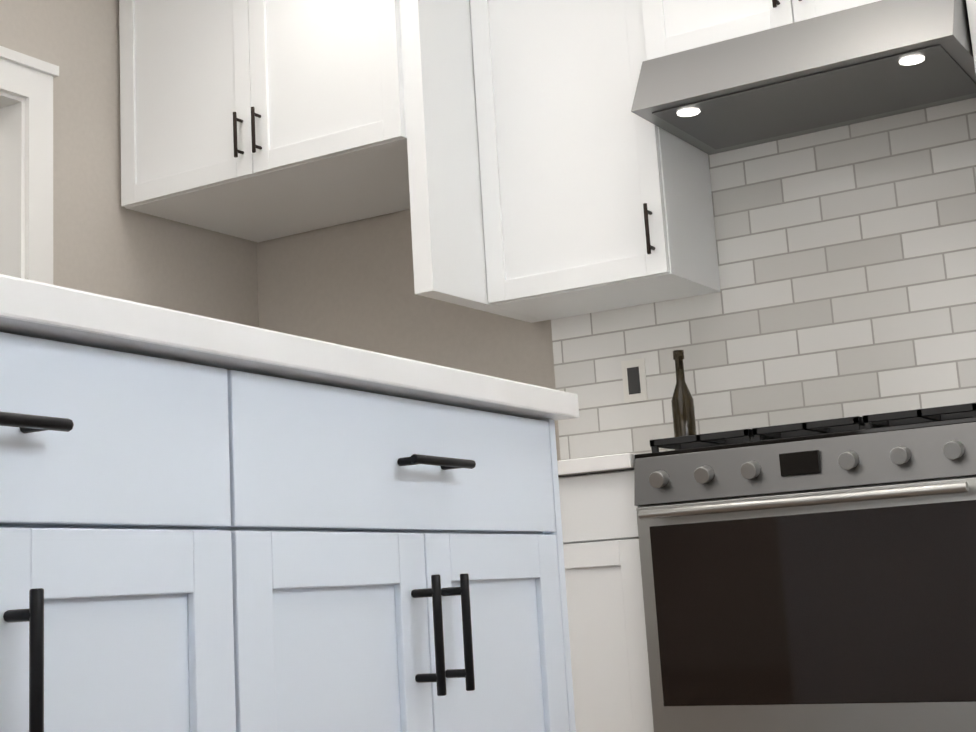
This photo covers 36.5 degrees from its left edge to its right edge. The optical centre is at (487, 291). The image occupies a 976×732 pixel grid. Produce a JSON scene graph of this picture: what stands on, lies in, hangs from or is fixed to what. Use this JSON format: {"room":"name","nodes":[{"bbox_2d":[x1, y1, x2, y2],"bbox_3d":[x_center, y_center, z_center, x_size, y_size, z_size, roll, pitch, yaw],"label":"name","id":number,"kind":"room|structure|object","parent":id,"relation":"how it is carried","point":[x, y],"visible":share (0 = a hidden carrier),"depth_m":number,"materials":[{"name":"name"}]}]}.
{"room":"kitchen","nodes":[
{"label":"kitchen","id":0,"kind":"room"},
{"bbox_2d":[0,0,258,327],"bbox_3d":[-1.352,0.126,4.112,0.110,2.800,2.080,-10,-13,30],"label":"wall","id":1,"kind":"structure","parent":0,"point":[105,243],"depth_m":4.49,"materials":[{"name":"paint"}]},
{"bbox_2d":[0,46,58,284],"bbox_3d":[-1.499,0.365,3.760,0.142,2.210,0.944,-10,-13,30],"label":"door frame","id":2,"kind":"structure","parent":1,"relation":"attached to","point":[26,166],"depth_m":4.21,"materials":[{"name":"white wood"}]},
{"bbox_2d":[257,209,560,460],"bbox_3d":[-1.053,-0.256,5.297,8.570,3.986,0.120,-10,-13,30],"label":"wall","id":3,"kind":"structure","parent":0,"point":[350,284],"depth_m":4.75,"materials":[{"name":"paint"}]},
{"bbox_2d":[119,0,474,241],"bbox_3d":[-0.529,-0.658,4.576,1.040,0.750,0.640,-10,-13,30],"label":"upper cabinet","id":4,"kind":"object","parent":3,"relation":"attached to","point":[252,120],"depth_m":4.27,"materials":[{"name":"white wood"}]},
{"bbox_2d":[463,0,720,322],"bbox_3d":[0.293,-0.461,4.207,0.550,0.980,0.350,-10,-13,30],"label":"upper cabinet","id":5,"kind":"object","parent":3,"relation":"attached to","point":[519,160],"depth_m":4.06,"materials":[{"name":"white wood"}]},
{"bbox_2d":[631,0,880,71],"bbox_3d":[0.847,-0.940,3.927,0.820,0.620,0.380,-10,-13,30],"label":"upper cabinet","id":6,"kind":"object","parent":3,"relation":"attached to","point":[662,27],"depth_m":3.84,"materials":[{"name":"white wood"}]},
{"bbox_2d":[631,0,975,154],"bbox_3d":[0.838,-0.561,3.794,0.814,0.172,0.507,-10,-13,30],"label":"range hood","id":7,"kind":"object","parent":6,"relation":"attached to","point":[871,61],"visible":1,"depth_m":3.68,"materials":[{"name":"silver metal"}]},
{"bbox_2d":[551,98,975,459],"bbox_3d":[1.339,-0.180,3.730,2.708,1.155,0.010,-10,-13,30],"label":"tile backsplash","id":8,"kind":"structure","parent":3,"relation":"attached to","point":[846,255],"depth_m":3.98,"materials":[{"name":"white tile"}]},
{"bbox_2d":[621,358,647,402],"bbox_3d":[0.417,0.254,4.216,0.072,0.120,0.008,-10,-13,30],"label":"electrical outlet plate","id":9,"kind":"object","parent":8,"relation":"attached to","point":[634,381],"visible":1,"depth_m":4.20,"materials":[{"name":"white plastic"}]},
{"bbox_2d":[966,0,975,72],"bbox_3d":[1.646,-0.688,3.410,0.982,0.965,0.350,-10,-13,30],"label":"upper cabinet","id":10,"kind":"object","parent":3,"relation":"attached to","point":[971,4],"depth_m":3.50,"materials":[{"name":"white wood"}]},
{"bbox_3d":[-2.951,1.172,1.625,8.570,0.050,7.880,-10,-13,30],"label":"floor","id":11,"kind":"structure","parent":0,"visible":0},
{"bbox_2d":[0,332,355,731],"bbox_3d":[-0.652,0.493,1.262,0.725,0.860,0.771,-10,-13,30],"label":"base cabinet","id":12,"kind":"object","parent":11,"relation":"on","point":[187,547],"depth_m":1.36,"materials":[{"name":"white"}]},
{"bbox_2d":[344,388,575,731],"bbox_3d":[-0.306,0.587,1.823,0.726,0.860,0.804,-10,-13,30],"label":"base cabinet","id":13,"kind":"object","parent":11,"relation":"on","point":[460,611],"depth_m":1.81,"materials":[{"name":"white"}]},
{"bbox_2d":[0,274,578,420],"bbox_3d":[-0.786,0.078,1.432,1.058,0.035,2.152,-10,-13,30],"label":"countertop","id":14,"kind":"structure","parent":13,"relation":"on","point":[32,308],"depth_m":1.47,"materials":[{"name":"stone"}]},
{"bbox_2d":[558,469,653,731],"bbox_3d":[0.307,0.939,3.805,0.552,0.888,0.637,-10,-13,30],"label":"base cabinet","id":15,"kind":"object","parent":11,"relation":"on","point":[608,641],"visible":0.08,"depth_m":3.46,"materials":[{"name":"white wood"}]},
{"bbox_2d":[557,453,634,476],"bbox_3d":[0.906,0.368,3.506,2.058,0.035,0.657,-10,-13,30],"label":"countertop","id":16,"kind":"structure","parent":15,"relation":"on","point":[598,464],"depth_m":3.52,"materials":[{"name":"stone"}]},
{"bbox_2d":[671,350,696,436],"bbox_3d":[0.522,0.309,3.958,0.060,0.305,0.060,-10,-13,30],"label":"oil bottle","id":17,"kind":"object","parent":16,"relation":"on","point":[683,412],"visible":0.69,"depth_m":3.94,"materials":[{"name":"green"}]},
{"bbox_2d":[634,403,975,731],"bbox_3d":[0.864,0.794,3.422,0.812,0.954,0.746,-10,-13,30],"label":"range","id":18,"kind":"object","parent":11,"relation":"on","point":[816,576],"visible":1,"depth_m":3.19,"materials":[{"name":"silver metal"}]}
]}

